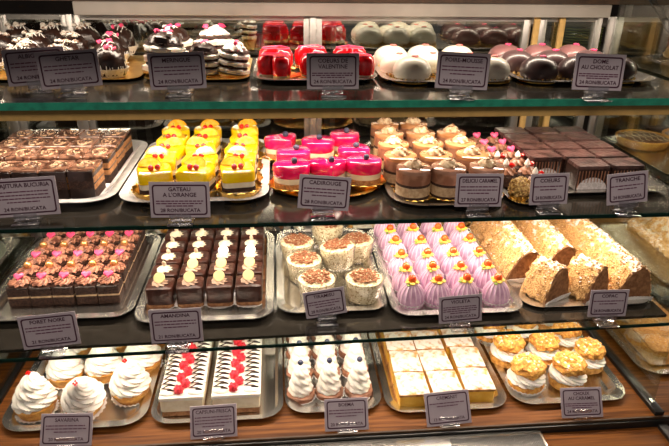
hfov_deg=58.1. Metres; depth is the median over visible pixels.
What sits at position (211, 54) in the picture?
cake
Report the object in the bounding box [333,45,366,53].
cake
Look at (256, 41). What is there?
cake
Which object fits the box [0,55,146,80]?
serving tray
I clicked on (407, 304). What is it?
paper cup
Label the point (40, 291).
chocolate cake
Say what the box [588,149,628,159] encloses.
slice
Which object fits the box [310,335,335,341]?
swirl
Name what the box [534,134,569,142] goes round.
slice
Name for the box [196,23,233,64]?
cake
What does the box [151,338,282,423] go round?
serving tray
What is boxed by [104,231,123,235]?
chocolate square
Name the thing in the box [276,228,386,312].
serving tray
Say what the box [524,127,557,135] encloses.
slice
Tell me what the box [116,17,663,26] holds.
shelf
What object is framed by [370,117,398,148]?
cake
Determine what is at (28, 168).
slab
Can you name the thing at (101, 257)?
chocolate square
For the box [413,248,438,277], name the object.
dome
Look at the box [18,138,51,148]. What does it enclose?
slab
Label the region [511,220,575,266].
log
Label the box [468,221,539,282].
log
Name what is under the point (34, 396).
tart
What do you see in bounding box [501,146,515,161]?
cup
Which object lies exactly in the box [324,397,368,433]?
price card
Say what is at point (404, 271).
dome
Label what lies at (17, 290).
chocolate cake
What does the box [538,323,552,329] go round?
cream puff
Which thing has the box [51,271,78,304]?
chocolate cake
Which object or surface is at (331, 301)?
price card
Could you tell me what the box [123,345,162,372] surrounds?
tart
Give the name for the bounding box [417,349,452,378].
square
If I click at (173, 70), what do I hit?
price card
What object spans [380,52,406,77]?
cake
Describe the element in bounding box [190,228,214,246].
chocolate cake
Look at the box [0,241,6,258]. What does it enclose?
serving tray
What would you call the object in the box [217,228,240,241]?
chocolate cake
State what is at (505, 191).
serving tray
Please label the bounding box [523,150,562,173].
slice
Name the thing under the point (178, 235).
chocolate cake
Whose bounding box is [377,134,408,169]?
cake
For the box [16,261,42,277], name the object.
chocolate square
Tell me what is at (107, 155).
slab
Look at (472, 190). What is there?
price card
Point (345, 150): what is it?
pink gateau
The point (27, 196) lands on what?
price card
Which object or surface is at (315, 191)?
price card
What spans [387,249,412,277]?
dome
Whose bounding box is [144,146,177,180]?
cake
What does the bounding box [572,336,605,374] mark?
cream puff
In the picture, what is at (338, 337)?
swirl
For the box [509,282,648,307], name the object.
serving tray
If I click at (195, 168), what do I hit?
cake
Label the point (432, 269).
dome
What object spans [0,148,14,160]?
slab
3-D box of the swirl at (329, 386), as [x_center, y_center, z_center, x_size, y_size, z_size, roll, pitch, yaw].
[-0.011,0.328,1.285,0.068,0.096,0.069,-8,26,-19]
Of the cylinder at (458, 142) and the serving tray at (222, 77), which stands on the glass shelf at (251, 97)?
the serving tray at (222, 77)
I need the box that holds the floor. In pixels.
[0,243,32,282]
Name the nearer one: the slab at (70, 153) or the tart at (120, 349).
the slab at (70, 153)
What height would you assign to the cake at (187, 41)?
0.084 m
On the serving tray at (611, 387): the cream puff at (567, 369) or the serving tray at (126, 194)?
the cream puff at (567, 369)
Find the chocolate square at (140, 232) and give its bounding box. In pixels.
[123,230,145,249]
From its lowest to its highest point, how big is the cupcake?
0.096 m
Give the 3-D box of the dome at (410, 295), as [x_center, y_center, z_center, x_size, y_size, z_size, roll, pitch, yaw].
[0.155,0.135,1.216,0.058,0.068,0.058,-17,30,-33]
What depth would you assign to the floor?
3.15 m
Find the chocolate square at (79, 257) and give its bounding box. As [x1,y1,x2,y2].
[66,250,91,265]
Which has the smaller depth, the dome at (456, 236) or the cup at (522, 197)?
the cup at (522, 197)
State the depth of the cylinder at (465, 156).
1.16 m
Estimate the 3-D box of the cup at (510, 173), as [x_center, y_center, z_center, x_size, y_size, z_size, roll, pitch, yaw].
[0.337,-0.100,1.173,0.040,0.053,0.040,7,25,14]
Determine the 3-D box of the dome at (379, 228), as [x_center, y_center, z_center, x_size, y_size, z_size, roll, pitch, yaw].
[0.126,0.007,1.497,0.058,0.068,0.058,19,30,35]
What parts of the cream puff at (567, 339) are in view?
choux lid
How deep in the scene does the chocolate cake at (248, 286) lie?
1.21 m
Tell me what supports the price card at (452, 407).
on the shelf at (640, 417)
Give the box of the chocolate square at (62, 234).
[50,232,66,236]
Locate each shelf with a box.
[0,58,668,120]
[0,138,668,233]
[0,226,668,362]
[0,237,34,280]
[0,321,668,445]
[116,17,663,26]
[132,41,661,54]
[593,222,668,311]
[596,136,668,186]
[626,57,668,80]
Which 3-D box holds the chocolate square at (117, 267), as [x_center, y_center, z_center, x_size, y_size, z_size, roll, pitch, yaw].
[-0.461,0.104,1.268,0.046,0.064,0.045,-2,25,-7]
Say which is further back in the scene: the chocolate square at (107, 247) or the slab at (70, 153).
the chocolate square at (107, 247)
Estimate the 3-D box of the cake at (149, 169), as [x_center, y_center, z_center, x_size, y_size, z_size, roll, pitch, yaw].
[-0.322,-0.077,1.083,0.090,0.072,0.088,-8,26,-18]
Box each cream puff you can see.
[472,326,504,343]
[490,329,525,368]
[505,352,546,396]
[507,324,538,342]
[524,332,559,367]
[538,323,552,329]
[547,349,587,389]
[552,322,581,351]
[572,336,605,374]
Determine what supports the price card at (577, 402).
on the shelf at (640, 417)
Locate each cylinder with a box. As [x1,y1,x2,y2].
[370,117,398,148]
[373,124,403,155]
[383,145,416,186]
[394,157,431,201]
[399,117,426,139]
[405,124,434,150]
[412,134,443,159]
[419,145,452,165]
[429,156,466,201]
[436,123,465,149]
[444,133,475,159]
[455,144,488,173]
[469,156,504,195]
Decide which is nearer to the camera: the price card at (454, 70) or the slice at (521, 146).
the price card at (454, 70)
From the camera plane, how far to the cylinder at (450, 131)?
1.30 m
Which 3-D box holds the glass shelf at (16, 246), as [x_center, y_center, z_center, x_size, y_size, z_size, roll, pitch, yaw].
[-1.089,0.160,1.232,0.738,0.018,0.522,-1,24,-5]
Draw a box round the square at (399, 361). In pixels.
[388,351,422,385]
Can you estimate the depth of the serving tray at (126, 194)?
1.12 m
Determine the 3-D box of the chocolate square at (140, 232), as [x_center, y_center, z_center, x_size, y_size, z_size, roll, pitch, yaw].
[-0.478,0.026,1.440,0.046,0.064,0.045,-2,25,-6]
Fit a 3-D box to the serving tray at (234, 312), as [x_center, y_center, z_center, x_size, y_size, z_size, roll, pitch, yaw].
[-0.269,0.110,1.331,0.269,0.014,0.400,-1,24,-5]
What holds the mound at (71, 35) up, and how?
on the serving tray at (135, 63)
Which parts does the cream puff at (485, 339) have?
choux lid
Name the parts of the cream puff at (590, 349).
choux lid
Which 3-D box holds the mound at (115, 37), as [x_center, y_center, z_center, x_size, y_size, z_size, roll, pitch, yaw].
[-0.459,-0.365,1.242,0.073,0.062,0.074,-19,31,-36]
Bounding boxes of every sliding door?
[0,14,82,236]
[72,14,309,228]
[316,16,531,134]
[525,17,602,128]
[593,17,668,135]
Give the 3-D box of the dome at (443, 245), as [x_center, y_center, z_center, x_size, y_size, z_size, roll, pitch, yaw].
[0.252,0.058,1.388,0.058,0.068,0.058,-1,24,-3]
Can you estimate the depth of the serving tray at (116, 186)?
1.14 m
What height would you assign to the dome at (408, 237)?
0.068 m
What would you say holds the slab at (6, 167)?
on the serving tray at (116, 186)
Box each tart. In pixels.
[11,371,58,423]
[60,376,106,419]
[72,348,91,358]
[84,347,122,384]
[109,358,151,406]
[114,346,126,352]
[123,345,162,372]
[615,129,668,150]
[662,128,668,136]
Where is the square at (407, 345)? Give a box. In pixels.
[383,332,414,363]
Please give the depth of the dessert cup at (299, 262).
1.29 m
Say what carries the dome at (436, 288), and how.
on the serving tray at (515, 303)
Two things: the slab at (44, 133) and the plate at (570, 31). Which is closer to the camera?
the slab at (44, 133)
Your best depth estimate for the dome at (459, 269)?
1.26 m
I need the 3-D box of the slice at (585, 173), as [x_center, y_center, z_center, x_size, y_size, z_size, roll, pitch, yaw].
[0.492,-0.095,1.173,0.065,0.049,0.056,-1,24,-4]
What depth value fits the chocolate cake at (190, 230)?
1.44 m
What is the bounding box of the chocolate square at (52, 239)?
[42,232,63,246]
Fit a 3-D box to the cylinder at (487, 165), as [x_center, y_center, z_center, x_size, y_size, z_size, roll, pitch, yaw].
[0.281,-0.087,1.119,0.075,0.077,0.075,10,26,19]
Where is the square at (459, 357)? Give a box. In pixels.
[449,346,485,374]
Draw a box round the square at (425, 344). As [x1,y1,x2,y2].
[410,330,443,350]
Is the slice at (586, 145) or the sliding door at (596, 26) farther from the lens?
the sliding door at (596, 26)
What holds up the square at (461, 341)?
on the serving tray at (499, 399)
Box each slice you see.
[494,127,528,138]
[503,134,538,145]
[512,142,549,152]
[520,254,569,304]
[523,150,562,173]
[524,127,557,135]
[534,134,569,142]
[544,141,581,150]
[553,126,587,134]
[555,149,595,172]
[563,133,599,142]
[565,158,609,189]
[567,253,609,303]
[575,141,613,150]
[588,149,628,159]
[602,158,644,174]
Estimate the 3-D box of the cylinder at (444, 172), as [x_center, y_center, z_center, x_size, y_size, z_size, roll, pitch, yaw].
[0.210,-0.086,1.113,0.075,0.077,0.075,1,24,0]
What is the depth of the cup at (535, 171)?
1.12 m
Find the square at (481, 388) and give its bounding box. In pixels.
[457,367,495,403]
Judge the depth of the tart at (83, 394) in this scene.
1.19 m
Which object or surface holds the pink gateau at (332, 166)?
on the serving tray at (352, 192)
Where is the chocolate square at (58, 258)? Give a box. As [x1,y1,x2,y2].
[46,251,70,265]
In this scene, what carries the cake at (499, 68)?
on the serving tray at (377, 68)
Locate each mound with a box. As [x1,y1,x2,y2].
[0,31,15,49]
[0,46,3,70]
[2,43,28,72]
[4,21,29,42]
[12,37,41,47]
[21,29,52,46]
[40,22,62,43]
[47,43,70,50]
[54,39,80,49]
[60,30,90,48]
[71,22,100,48]
[93,38,128,62]
[97,44,128,77]
[99,31,132,61]
[108,23,138,54]
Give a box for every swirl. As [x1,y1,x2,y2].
[285,336,310,341]
[285,336,312,360]
[286,340,313,378]
[287,359,315,404]
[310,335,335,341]
[311,335,338,360]
[313,339,341,379]
[314,357,344,401]
[335,334,360,340]
[337,334,363,359]
[340,337,367,377]
[343,356,372,398]
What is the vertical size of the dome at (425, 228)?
0.068 m
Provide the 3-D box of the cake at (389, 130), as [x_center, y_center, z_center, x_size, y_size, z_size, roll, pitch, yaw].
[0.118,-0.177,1.312,0.075,0.077,0.075,4,25,8]
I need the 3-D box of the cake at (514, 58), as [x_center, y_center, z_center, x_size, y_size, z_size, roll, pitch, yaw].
[0.367,-0.328,1.216,0.076,0.047,0.076,-3,25,-9]
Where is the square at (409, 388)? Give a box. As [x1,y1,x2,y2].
[393,372,429,406]
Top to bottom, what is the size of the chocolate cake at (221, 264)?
0.069 m
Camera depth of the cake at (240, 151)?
1.16 m
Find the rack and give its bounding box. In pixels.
[115,5,668,233]
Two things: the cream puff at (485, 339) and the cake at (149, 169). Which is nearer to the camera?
the cake at (149, 169)
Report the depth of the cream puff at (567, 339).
1.43 m
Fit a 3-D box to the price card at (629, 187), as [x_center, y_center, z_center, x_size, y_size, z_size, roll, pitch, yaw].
[0.515,-0.052,1.055,0.078,0.077,0.032,0,24,-1]
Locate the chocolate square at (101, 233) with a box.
[85,231,104,235]
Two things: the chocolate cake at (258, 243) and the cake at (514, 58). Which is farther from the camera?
the chocolate cake at (258, 243)
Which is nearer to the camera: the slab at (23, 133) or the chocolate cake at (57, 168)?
the chocolate cake at (57, 168)
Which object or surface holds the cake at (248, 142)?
on the serving tray at (126, 194)
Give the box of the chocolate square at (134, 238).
[119,230,142,258]
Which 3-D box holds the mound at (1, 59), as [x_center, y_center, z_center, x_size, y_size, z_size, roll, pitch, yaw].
[-0.667,-0.327,1.164,0.071,0.061,0.071,-1,24,-4]
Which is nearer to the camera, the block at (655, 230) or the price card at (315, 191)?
the price card at (315, 191)
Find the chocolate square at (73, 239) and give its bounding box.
[61,232,82,245]
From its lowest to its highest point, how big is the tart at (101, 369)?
0.097 m
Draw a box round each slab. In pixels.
[0,138,28,148]
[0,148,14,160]
[0,161,22,178]
[5,148,40,160]
[7,129,39,138]
[11,160,48,177]
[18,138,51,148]
[31,129,62,138]
[31,148,65,160]
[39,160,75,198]
[43,138,75,147]
[55,129,85,138]
[57,147,90,160]
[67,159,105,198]
[68,138,99,147]
[78,129,107,137]
[83,147,117,182]
[93,137,125,170]
[101,128,132,160]
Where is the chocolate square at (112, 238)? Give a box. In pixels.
[99,231,121,244]
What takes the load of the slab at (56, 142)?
on the serving tray at (116, 186)
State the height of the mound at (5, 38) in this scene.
0.063 m
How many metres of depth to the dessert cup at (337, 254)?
1.30 m
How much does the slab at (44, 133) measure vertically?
0.056 m
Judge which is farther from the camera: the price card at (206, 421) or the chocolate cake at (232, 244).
the chocolate cake at (232, 244)
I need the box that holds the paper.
[105,145,139,191]
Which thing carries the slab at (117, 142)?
on the serving tray at (116, 186)
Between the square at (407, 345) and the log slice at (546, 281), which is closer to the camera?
the log slice at (546, 281)
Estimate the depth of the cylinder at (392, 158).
1.15 m
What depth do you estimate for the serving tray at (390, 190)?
1.10 m
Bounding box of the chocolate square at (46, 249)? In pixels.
[33,241,56,256]
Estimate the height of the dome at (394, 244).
0.068 m
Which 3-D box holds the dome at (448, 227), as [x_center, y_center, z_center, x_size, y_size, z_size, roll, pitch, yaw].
[0.302,0.002,1.514,0.058,0.068,0.058,12,27,23]
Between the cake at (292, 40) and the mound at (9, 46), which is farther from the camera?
the cake at (292, 40)
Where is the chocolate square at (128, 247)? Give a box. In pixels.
[114,239,137,268]
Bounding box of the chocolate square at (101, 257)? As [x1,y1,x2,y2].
[87,250,111,264]
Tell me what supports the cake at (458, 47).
on the serving tray at (377, 68)
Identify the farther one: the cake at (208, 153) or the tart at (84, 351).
the tart at (84, 351)
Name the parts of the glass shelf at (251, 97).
brass rail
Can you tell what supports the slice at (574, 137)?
on the serving tray at (653, 185)
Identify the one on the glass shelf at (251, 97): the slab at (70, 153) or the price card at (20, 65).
the price card at (20, 65)
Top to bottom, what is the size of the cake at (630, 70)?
0.047 m
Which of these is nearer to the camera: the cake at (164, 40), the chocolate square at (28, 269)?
the cake at (164, 40)
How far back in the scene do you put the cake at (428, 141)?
1.23 m
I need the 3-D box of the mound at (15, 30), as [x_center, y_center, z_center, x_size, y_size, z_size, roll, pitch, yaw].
[-0.669,-0.393,1.280,0.075,0.065,0.076,-9,26,-21]
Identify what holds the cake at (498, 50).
on the serving tray at (640, 77)
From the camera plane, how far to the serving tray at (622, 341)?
1.45 m
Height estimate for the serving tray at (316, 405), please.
0.014 m
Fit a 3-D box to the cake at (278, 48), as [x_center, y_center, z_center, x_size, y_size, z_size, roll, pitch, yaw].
[-0.114,-0.332,1.211,0.082,0.045,0.082,5,25,10]
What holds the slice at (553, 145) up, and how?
on the serving tray at (653, 185)
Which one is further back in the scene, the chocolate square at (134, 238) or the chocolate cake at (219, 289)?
the chocolate square at (134, 238)
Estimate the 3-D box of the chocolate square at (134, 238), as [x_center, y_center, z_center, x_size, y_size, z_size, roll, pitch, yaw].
[-0.474,0.047,1.397,0.046,0.062,0.045,-2,25,-6]
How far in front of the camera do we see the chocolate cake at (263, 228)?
1.45 m
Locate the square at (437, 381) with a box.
[425,370,462,392]
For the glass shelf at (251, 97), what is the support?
attached to the wall at (561, 9)
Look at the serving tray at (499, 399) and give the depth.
1.33 m
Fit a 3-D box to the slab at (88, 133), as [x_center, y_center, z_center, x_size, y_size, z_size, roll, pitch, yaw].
[-0.516,-0.170,1.299,0.046,0.056,0.062,-1,24,-3]
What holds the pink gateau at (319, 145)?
on the serving tray at (352, 192)
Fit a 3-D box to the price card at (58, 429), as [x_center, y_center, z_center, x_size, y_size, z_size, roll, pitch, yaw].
[-0.517,0.402,1.161,0.099,0.058,0.042,-1,24,-5]
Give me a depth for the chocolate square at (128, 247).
1.34 m
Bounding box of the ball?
[507,176,529,201]
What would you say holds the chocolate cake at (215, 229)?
on the serving tray at (234, 312)
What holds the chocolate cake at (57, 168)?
on the serving tray at (116, 186)
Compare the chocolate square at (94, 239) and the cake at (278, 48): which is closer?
the cake at (278, 48)
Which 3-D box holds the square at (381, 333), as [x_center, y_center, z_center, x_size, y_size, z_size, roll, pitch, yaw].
[0.146,0.263,1.496,0.067,0.043,0.074,-1,24,-5]
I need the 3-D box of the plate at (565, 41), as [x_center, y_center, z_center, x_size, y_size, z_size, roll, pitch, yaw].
[0.918,-0.690,2.281,0.172,0.008,0.172,-1,24,-5]
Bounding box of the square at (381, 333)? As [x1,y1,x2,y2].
[379,331,408,344]
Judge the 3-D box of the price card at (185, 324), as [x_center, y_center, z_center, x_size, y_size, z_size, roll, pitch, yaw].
[-0.282,0.192,1.071,0.093,0.077,0.032,-1,24,-5]
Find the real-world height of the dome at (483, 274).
0.068 m
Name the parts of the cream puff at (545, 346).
choux lid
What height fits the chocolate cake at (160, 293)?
0.069 m
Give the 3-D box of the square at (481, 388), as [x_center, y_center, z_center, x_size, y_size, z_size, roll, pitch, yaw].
[0.305,0.351,1.305,0.067,0.043,0.074,-1,24,-3]
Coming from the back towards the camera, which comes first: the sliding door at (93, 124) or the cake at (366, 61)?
the sliding door at (93, 124)
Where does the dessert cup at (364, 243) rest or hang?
on the serving tray at (288, 297)
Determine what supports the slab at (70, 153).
on the serving tray at (116, 186)
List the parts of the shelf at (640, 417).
rail, rail, ledge rail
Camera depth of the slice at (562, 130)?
1.38 m
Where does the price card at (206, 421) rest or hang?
on the shelf at (640, 417)
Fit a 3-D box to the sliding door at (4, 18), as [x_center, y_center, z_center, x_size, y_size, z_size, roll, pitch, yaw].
[-0.659,-0.117,1.462,0.148,0.742,0.018,-1,24,-5]
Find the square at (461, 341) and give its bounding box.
[440,328,473,358]
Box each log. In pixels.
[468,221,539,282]
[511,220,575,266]
[548,219,652,299]
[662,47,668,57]
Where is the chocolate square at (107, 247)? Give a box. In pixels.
[93,239,116,253]
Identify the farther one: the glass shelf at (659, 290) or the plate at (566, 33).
the plate at (566, 33)
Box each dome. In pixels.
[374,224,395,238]
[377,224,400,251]
[382,235,406,264]
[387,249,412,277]
[391,262,417,292]
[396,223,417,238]
[397,275,424,309]
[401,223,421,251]
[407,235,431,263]
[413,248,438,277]
[418,261,443,289]
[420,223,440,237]
[424,274,450,308]
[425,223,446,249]
[432,235,452,263]
[439,247,462,277]
[443,222,463,236]
[445,261,471,290]
[448,222,468,247]
[451,273,478,295]
[457,233,477,262]
[465,246,487,275]
[472,259,496,291]
[482,273,509,307]
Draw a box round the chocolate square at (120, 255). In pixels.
[108,249,133,279]
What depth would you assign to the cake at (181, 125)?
1.32 m
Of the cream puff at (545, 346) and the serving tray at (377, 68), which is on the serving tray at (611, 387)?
the cream puff at (545, 346)
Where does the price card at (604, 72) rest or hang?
on the glass shelf at (251, 97)
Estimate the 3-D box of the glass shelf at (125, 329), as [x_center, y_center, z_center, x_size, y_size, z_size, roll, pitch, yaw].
[-0.031,0.130,1.332,1.371,0.018,0.506,-1,24,-5]
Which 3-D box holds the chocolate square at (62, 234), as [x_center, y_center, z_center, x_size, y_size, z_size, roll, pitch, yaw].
[-0.651,0.030,1.425,0.046,0.064,0.045,-2,25,-7]
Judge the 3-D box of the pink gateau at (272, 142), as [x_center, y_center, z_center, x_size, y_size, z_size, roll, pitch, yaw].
[-0.109,-0.165,1.293,0.093,0.065,0.092,-15,29,-31]
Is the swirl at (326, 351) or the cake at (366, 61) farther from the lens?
the swirl at (326, 351)
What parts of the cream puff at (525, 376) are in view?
choux lid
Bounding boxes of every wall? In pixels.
[0,0,668,237]
[11,0,668,239]
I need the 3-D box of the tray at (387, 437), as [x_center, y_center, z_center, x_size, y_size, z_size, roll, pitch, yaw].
[0.141,0.447,1.182,0.565,0.010,0.057,-1,24,-5]
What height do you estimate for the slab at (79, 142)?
0.056 m
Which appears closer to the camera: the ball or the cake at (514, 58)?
the ball
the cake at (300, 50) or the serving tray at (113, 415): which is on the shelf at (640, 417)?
the serving tray at (113, 415)
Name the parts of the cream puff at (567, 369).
choux lid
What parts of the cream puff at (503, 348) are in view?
choux lid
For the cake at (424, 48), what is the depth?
1.24 m
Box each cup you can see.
[100,65,128,77]
[128,44,137,54]
[279,233,314,260]
[283,250,322,282]
[296,269,336,302]
[311,225,344,245]
[317,237,355,270]
[339,231,374,262]
[344,268,385,304]
[397,299,424,309]
[468,132,480,144]
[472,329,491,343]
[476,139,488,150]
[482,298,508,306]
[485,146,495,158]
[487,132,498,146]
[493,139,507,153]
[493,151,504,163]
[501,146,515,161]
[503,159,517,186]
[508,193,528,201]
[509,150,525,172]
[517,159,534,178]
[528,167,544,180]
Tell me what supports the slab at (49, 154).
on the serving tray at (116, 186)
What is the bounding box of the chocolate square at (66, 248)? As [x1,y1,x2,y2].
[52,240,76,255]
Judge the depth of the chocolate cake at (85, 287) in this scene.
1.21 m
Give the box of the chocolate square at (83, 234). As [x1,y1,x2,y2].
[66,231,85,236]
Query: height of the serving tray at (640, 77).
0.010 m
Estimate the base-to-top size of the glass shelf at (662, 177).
0.019 m
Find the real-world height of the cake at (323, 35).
0.061 m
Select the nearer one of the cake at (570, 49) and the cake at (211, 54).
the cake at (211, 54)
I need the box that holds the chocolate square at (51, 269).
[38,261,63,276]
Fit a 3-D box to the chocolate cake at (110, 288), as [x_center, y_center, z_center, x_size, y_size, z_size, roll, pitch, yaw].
[-0.457,0.125,1.225,0.046,0.062,0.045,-2,25,-7]
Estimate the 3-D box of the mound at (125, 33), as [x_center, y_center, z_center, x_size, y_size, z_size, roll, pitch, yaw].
[-0.463,-0.397,1.298,0.075,0.064,0.076,-1,24,-5]
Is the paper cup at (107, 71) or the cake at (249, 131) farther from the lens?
the cake at (249, 131)
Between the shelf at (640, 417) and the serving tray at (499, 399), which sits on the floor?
the shelf at (640, 417)
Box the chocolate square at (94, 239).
[79,231,102,245]
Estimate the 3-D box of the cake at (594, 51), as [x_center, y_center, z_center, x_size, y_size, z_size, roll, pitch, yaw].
[0.522,-0.332,1.230,0.076,0.047,0.076,9,26,17]
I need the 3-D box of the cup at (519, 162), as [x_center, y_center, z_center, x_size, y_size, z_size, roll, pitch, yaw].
[0.374,-0.122,1.223,0.040,0.053,0.040,-12,27,-25]
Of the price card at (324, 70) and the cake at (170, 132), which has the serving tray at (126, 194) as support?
the cake at (170, 132)
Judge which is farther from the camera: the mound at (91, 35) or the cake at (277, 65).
the mound at (91, 35)
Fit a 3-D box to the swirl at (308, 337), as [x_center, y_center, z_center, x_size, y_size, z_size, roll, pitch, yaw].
[-0.090,0.246,1.462,0.068,0.096,0.069,21,31,37]
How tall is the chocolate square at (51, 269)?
0.064 m
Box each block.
[611,295,668,364]
[626,217,668,257]
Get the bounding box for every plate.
[553,38,600,43]
[553,40,600,46]
[554,30,602,35]
[554,32,601,38]
[554,35,601,40]
[555,27,602,32]
[565,27,602,30]
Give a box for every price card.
[0,176,60,226]
[1,46,63,93]
[17,311,80,358]
[34,48,102,97]
[40,413,92,445]
[147,51,206,97]
[148,308,203,354]
[149,182,210,226]
[190,403,236,441]
[297,174,351,221]
[302,286,346,326]
[307,53,358,97]
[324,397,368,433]
[424,389,471,426]
[435,51,490,100]
[439,294,481,332]
[454,174,503,217]
[529,173,569,215]
[560,387,602,420]
[571,53,626,101]
[587,289,629,327]
[607,170,647,216]
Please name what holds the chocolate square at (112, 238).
on the serving tray at (131, 294)
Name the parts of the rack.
post, post, post, post, post, post, post, post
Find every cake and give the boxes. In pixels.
[5,273,33,306]
[28,272,56,305]
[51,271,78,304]
[74,271,99,304]
[96,270,123,303]
[131,157,175,204]
[142,29,185,73]
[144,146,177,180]
[145,272,176,309]
[150,261,179,283]
[155,248,183,269]
[156,128,189,145]
[156,137,185,168]
[159,341,214,416]
[160,23,192,51]
[160,237,186,258]
[162,119,189,137]
[164,229,189,245]
[168,229,192,235]
[174,271,206,308]
[175,156,220,196]
[179,258,207,286]
[181,146,220,180]
[183,248,210,269]
[185,137,220,170]
[187,236,212,263]
[188,128,224,161]
[189,25,203,46]
[189,39,220,76]
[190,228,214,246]
[193,228,216,235]
[194,119,227,151]
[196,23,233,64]
[204,270,235,308]
[208,257,235,290]
[211,245,237,276]
[211,339,261,412]
[213,156,261,202]
[213,236,238,262]
[215,228,239,248]
[217,40,250,76]
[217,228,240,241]
[218,145,262,180]
[222,25,237,40]
[224,136,262,170]
[226,119,263,149]
[230,127,264,160]
[233,269,262,307]
[237,256,262,281]
[238,244,263,269]
[239,235,263,251]
[240,227,264,240]
[241,227,263,239]
[245,31,273,50]
[257,52,298,78]
[259,45,296,69]
[275,31,300,50]
[294,44,326,68]
[296,51,323,78]
[301,33,327,48]
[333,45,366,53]
[352,52,374,79]
[374,44,407,66]
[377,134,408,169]
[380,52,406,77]
[392,55,430,83]
[407,44,437,55]
[419,52,437,76]
[442,44,471,52]
[488,43,518,56]
[488,55,509,83]
[500,49,531,75]
[517,55,558,83]
[523,43,551,56]
[537,49,567,64]
[557,56,575,79]
[559,43,586,56]
[574,49,602,55]
[622,58,636,83]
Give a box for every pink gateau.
[262,131,295,162]
[268,157,309,195]
[271,144,310,170]
[301,134,337,158]
[309,156,352,183]
[329,128,359,155]
[338,142,369,158]
[346,154,386,190]
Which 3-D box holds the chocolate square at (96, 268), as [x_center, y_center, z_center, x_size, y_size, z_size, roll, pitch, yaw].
[-0.504,0.106,1.264,0.046,0.064,0.045,-1,24,-3]
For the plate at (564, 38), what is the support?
on the plate at (565, 41)
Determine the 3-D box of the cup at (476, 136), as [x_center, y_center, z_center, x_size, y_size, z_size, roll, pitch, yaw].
[0.319,-0.183,1.363,0.040,0.047,0.041,-6,25,-15]
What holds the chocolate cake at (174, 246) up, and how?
on the serving tray at (234, 312)
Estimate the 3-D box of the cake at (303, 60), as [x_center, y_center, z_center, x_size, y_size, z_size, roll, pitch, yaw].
[-0.032,-0.298,1.141,0.082,0.045,0.082,-1,24,-5]
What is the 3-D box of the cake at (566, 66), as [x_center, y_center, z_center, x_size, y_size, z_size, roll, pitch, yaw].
[0.464,-0.297,1.152,0.076,0.047,0.076,-4,25,-11]
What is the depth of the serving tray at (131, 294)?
1.21 m
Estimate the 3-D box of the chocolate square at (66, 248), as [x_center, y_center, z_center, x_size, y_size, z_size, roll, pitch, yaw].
[-0.599,0.069,1.342,0.046,0.064,0.045,-2,25,-7]
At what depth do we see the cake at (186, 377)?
1.26 m
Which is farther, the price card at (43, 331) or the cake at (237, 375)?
the cake at (237, 375)
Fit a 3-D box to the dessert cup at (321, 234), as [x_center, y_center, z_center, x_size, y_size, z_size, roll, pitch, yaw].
[-0.016,0.023,1.448,0.088,0.063,0.088,18,30,33]
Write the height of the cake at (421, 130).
0.077 m
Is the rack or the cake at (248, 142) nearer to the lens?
the cake at (248, 142)
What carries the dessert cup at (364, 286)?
on the serving tray at (288, 297)
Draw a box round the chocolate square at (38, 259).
[25,251,49,266]
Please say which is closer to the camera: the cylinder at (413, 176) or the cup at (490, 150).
the cylinder at (413, 176)
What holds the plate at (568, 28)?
on the plate at (570, 31)
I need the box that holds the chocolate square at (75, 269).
[60,260,84,275]
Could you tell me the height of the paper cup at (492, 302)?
0.012 m
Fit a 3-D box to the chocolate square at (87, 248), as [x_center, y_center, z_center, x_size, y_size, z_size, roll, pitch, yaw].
[-0.556,0.067,1.346,0.046,0.064,0.045,-1,24,-4]
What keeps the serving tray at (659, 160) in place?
on the glass shelf at (662, 177)
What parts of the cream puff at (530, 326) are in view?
choux lid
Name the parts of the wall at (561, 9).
sliding door, post, post, post, rail, post, post, post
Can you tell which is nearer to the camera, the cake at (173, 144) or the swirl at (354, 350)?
the cake at (173, 144)
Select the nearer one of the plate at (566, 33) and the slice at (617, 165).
the slice at (617, 165)
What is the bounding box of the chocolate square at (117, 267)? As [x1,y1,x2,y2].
[103,259,128,290]
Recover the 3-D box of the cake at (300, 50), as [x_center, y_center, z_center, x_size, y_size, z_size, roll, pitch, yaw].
[-0.044,-0.338,1.226,0.082,0.045,0.082,10,26,19]
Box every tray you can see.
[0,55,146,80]
[0,233,160,320]
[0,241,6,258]
[2,344,165,431]
[59,140,147,203]
[119,138,269,201]
[134,231,273,322]
[144,58,251,80]
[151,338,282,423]
[253,55,376,82]
[273,139,379,196]
[273,430,547,445]
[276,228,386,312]
[284,333,380,412]
[366,138,502,205]
[368,226,521,315]
[369,328,505,412]
[372,55,510,83]
[482,326,624,403]
[502,187,528,204]
[509,71,655,83]
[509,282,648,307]
[568,176,665,192]
[598,320,668,373]
[600,224,668,284]
[605,136,668,174]
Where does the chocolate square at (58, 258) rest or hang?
on the serving tray at (131, 294)
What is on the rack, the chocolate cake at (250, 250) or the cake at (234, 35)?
the cake at (234, 35)
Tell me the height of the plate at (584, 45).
0.008 m
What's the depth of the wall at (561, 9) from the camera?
1.34 m
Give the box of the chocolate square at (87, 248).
[74,240,96,254]
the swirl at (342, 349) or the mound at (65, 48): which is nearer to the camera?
the mound at (65, 48)
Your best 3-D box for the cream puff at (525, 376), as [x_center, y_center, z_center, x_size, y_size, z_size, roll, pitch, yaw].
[0.421,0.327,1.316,0.088,0.085,0.088,15,28,27]
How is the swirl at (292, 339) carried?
on the serving tray at (316, 405)
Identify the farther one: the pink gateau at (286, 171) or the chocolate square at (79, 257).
the chocolate square at (79, 257)
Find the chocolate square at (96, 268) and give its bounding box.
[80,259,105,275]

